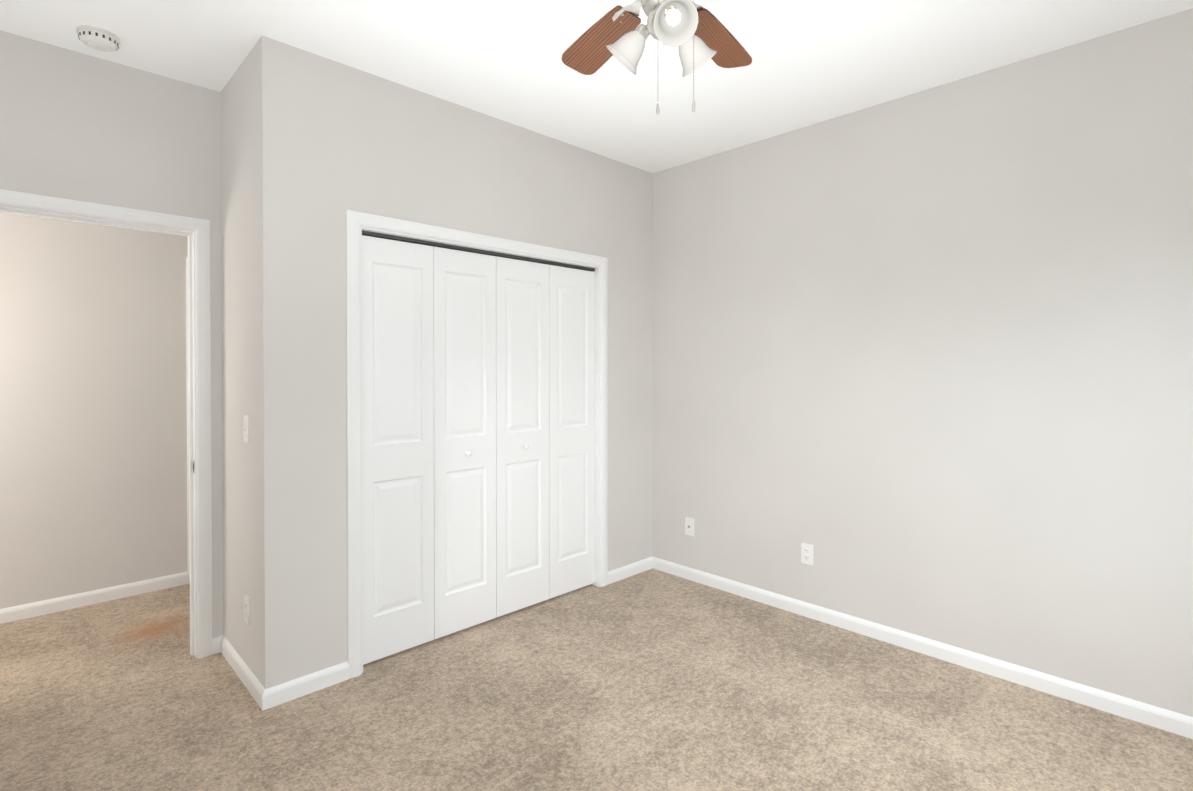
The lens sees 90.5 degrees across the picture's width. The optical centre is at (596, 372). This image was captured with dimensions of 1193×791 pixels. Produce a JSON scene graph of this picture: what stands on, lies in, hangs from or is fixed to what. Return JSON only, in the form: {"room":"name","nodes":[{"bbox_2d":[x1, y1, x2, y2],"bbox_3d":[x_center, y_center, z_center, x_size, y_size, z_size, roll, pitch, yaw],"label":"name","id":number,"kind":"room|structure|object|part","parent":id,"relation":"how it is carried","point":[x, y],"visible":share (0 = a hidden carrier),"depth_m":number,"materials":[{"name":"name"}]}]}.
{"room":"empty bedroom","nodes":[
{"label":"empty bedroom","id":0,"kind":"room"},
{"bbox_2d":[0,212,187,608],"bbox_3d":[-2.668,-0.010,3.868,4.720,2.740,0.120,0,1,-44],"label":"wall","id":1,"kind":"structure","parent":0,"point":[93,428],"depth_m":3.48,"materials":[{"name":"paint"}]},
{"bbox_2d":[0,571,187,623],"bbox_3d":[-3.430,1.328,3.042,2.220,0.077,0.014,0,1,-44],"label":"baseboard","id":2,"kind":"structure","parent":1,"relation":"attached to","point":[28,610],"depth_m":3.47,"materials":[{"name":"white wood"}]},
{"bbox_2d":[186,257,189,583],"bbox_3d":[-2.298,0.305,4.136,0.940,2.105,0.018,0,1,-44],"label":"door frame","id":3,"kind":"structure","parent":1,"relation":"attached to","point":[187,415],"depth_m":3.81,"materials":[{"name":"white wood"}]},
{"bbox_2d":[220,47,256,677],"bbox_3d":[-1.596,-0.001,2.742,0.120,2.740,0.570,0,1,-44],"label":"wall","id":4,"kind":"structure","parent":0,"point":[238,325],"depth_m":2.68,"materials":[{"name":"paint"}]},
{"bbox_2d":[243,415,249,442],"bbox_3d":[-1.534,0.246,2.581,0.020,0.115,0.070,0,1,-44],"label":"light switch","id":5,"kind":"object","parent":4,"relation":"attached to","point":[246,430],"visible":0.96,"depth_m":2.57,"materials":[{"name":"white plastic"}]},
{"bbox_2d":[244,595,249,624],"bbox_3d":[-1.534,1.041,2.595,0.009,0.115,0.070,0,1,-44],"label":"outlet","id":6,"kind":"object","parent":4,"relation":"attached to","point":[246,609],"visible":0.98,"depth_m":2.58,"materials":[{"name":"white plastic"}]},
{"bbox_2d":[212,635,348,710],"bbox_3d":[-1.490,1.331,2.763,0.382,0.077,0.704,0,1,-44],"label":"baseboard","id":7,"kind":"structure","parent":4,"relation":"attached to","point":[270,697],"depth_m":2.55,"materials":[{"name":"white wood"}]},
{"bbox_2d":[0,30,579,637],"bbox_3d":[-1.572,-0.005,3.247,4.020,2.740,0.120,0,1,-44],"label":"wall","id":8,"kind":"structure","parent":0,"point":[78,126],"depth_m":2.63,"materials":[{"name":"paint"}]},
{"bbox_2d":[0,189,212,658],"bbox_3d":[-2.241,0.318,2.584,0.932,2.105,0.138,0,1,-44],"label":"door frame","id":9,"kind":"structure","parent":8,"relation":"attached to","point":[200,228],"depth_m":2.83,"materials":[{"name":"white wood"}]},
{"bbox_2d":[254,36,652,688],"bbox_3d":[-0.525,-0.005,3.305,2.440,2.740,0.120,0,1,-44],"label":"wall","id":10,"kind":"structure","parent":0,"point":[334,140],"depth_m":2.62,"materials":[{"name":"paint"}]},
{"bbox_2d":[362,235,433,664],"bbox_3d":[-0.966,0.358,2.864,0.374,1.984,0.032,0,1,-44],"label":"closet door","id":11,"kind":"structure","parent":10,"relation":"in","point":[398,433],"depth_m":2.85,"materials":[{"name":"white wood"}]},
{"bbox_2d":[433,247,495,638],"bbox_3d":[-0.684,0.356,3.116,0.374,1.984,0.064,0,1,-44],"label":"closet door","id":12,"kind":"structure","parent":10,"relation":"in","point":[464,310],"depth_m":3.11,"materials":[{"name":"white wood"}]},
{"bbox_3d":[-0.673,0.423,3.105,0.030,0.030,0.032,0,1,-44],"label":"knob","id":13,"kind":"part","parent":12,"relation":"part of","materials":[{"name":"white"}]},
{"bbox_2d":[346,210,607,678],"bbox_3d":[-0.568,0.345,3.267,1.540,2.040,0.120,0,1,-44],"label":"door frame","id":14,"kind":"structure","parent":10,"relation":"attached to","point":[597,423],"depth_m":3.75,"materials":[{"name":"white wood"}]},
{"bbox_2d":[362,230,594,270],"bbox_3d":[-0.559,-0.652,3.249,1.506,0.014,0.032,0,1,-44],"label":"track","id":15,"kind":"object","parent":10,"relation":"attached to","point":[409,240],"visible":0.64,"depth_m":3.12,"materials":[{"name":"grey metal"}]},
{"bbox_2d":[496,257,548,616],"bbox_3d":[-0.414,0.354,3.380,0.374,1.984,0.064,0,1,-44],"label":"closet door","id":16,"kind":"structure","parent":10,"relation":"in","point":[522,434],"depth_m":3.37,"materials":[{"name":"white wood"}]},
{"bbox_3d":[-0.403,0.421,3.369,0.030,0.030,0.032,0,1,-44],"label":"knob","id":17,"kind":"part","parent":16,"relation":"part of","materials":[{"name":"white"}]},
{"bbox_2d":[549,265,594,598],"bbox_3d":[-0.156,0.352,3.655,0.374,1.984,0.032,0,1,-44],"label":"closet door","id":18,"kind":"structure","parent":10,"relation":"in","point":[571,429],"depth_m":3.64,"materials":[{"name":"white wood"}]},
{"bbox_2d":[608,557,651,584],"bbox_3d":[0.222,1.321,3.952,0.424,0.077,0.014,0,1,-44],"label":"baseboard","id":19,"kind":"structure","parent":10,"relation":"attached to","point":[615,575],"depth_m":3.94,"materials":[{"name":"white wood"}]},
{"bbox_2d":[0,568,1192,790],"bbox_3d":[-0.732,1.426,1.984,4.840,0.100,5.540,0,1,-44],"label":"floor","id":20,"kind":"structure","parent":0,"point":[652,680],"depth_m":2.37,"materials":[{"name":"carpet"}]},
{"bbox_2d":[0,0,1192,172],"bbox_3d":[-0.732,-1.414,1.959,4.840,0.100,5.540,0,1,-44],"label":"ceiling","id":21,"kind":"structure","parent":0,"point":[815,61],"depth_m":2.50,"materials":[{"name":"white paint"}]},
{"bbox_2d":[76,25,119,51],"bbox_3d":[-2.016,-1.341,2.397,0.138,0.052,0.138,0,1,-44],"label":"smoke detector","id":22,"kind":"object","parent":21,"relation":"attached to","point":[99,39],"visible":1,"depth_m":2.37,"materials":[{"name":"white plastic"}]},
{"bbox_2d":[562,0,751,114],"bbox_3d":[0.201,-1.038,1.737,0.955,0.648,0.960,0,1,-44],"label":"ceiling fan","id":23,"kind":"object","parent":21,"relation":"hanging from","point":[699,35],"visible":1,"depth_m":1.82,"materials":[{"name":"brown wood"}]},
{"bbox_3d":[0.012,-1.107,1.984,0.136,0.006,0.335,13,-13,-33],"label":"blade","id":24,"kind":"part","parent":23,"relation":"part of","materials":[{"name":"brown wood"}]},
{"bbox_3d":[0.084,-0.952,1.759,0.116,0.119,0.118,0,1,-44],"label":"lamp shade","id":25,"kind":"part","parent":23,"relation":"part of","materials":[{"name":"white glass"}]},
{"bbox_3d":[0.136,-1.002,1.738,0.044,0.043,0.049,0,1,-44],"label":"arm","id":26,"kind":"part","parent":23,"relation":"part of"},
{"bbox_3d":[0.204,-1.001,1.642,0.045,0.043,0.047,0,1,-44],"label":"arm","id":27,"kind":"part","parent":23,"relation":"part of"},
{"bbox_3d":[0.208,-0.972,1.611,0.047,0.055,0.051,0,1,-44],"label":"bulb","id":28,"kind":"part","parent":23,"relation":"part of","materials":[{"name":"white glass"}]},
{"bbox_3d":[0.208,-0.950,1.582,0.112,0.119,0.115,0,1,-44],"label":"lamp shade","id":29,"kind":"part","parent":23,"relation":"part of","materials":[{"name":"white glass"}]},
{"bbox_3d":[0.223,-0.898,1.664,0.126,0.369,0.049,0,1,-44],"label":"chain","id":30,"kind":"part","parent":23,"relation":"part of","materials":[{"name":"silver metal"}]},
{"bbox_3d":[0.299,-0.952,1.780,0.119,0.119,0.118,0,1,-44],"label":"lamp shade","id":31,"kind":"part","parent":23,"relation":"part of","materials":[{"name":"white glass"}]},
{"bbox_3d":[0.402,-1.107,1.973,0.136,0.006,0.335,14,3,38],"label":"blade","id":32,"kind":"part","parent":23,"relation":"part of","materials":[{"name":"brown wood"}]},
{"bbox_2d":[585,8,1192,716],"bbox_3d":[0.957,-0.008,3.620,0.120,2.740,5.540,0,1,-44],"label":"wall","id":33,"kind":"structure","parent":0,"point":[923,364],"depth_m":2.76,"materials":[{"name":"paint"}]},
{"bbox_2d":[685,517,693,535],"bbox_3d":[0.608,1.012,3.888,0.017,0.115,0.070,0,1,-44],"label":"outlet","id":34,"kind":"object","parent":33,"relation":"attached to","point":[689,526],"visible":1,"depth_m":3.89,"materials":[{"name":"white plastic"}]},
{"bbox_2d":[801,543,813,565],"bbox_3d":[1.178,1.014,3.310,0.009,0.115,0.070,0,1,-44],"label":"electrical outlet","id":35,"kind":"object","parent":33,"relation":"attached to","point":[807,552],"visible":1,"depth_m":3.31,"materials":[{"name":"white plastic"}]},
{"bbox_2d":[652,556,1192,738],"bbox_3d":[1.562,1.329,2.916,0.014,0.077,3.370,0,1,-44],"label":"baseboard","id":36,"kind":"structure","parent":33,"relation":"attached to","point":[1150,715],"depth_m":2.76,"materials":[{"name":"white wood"}]}
]}

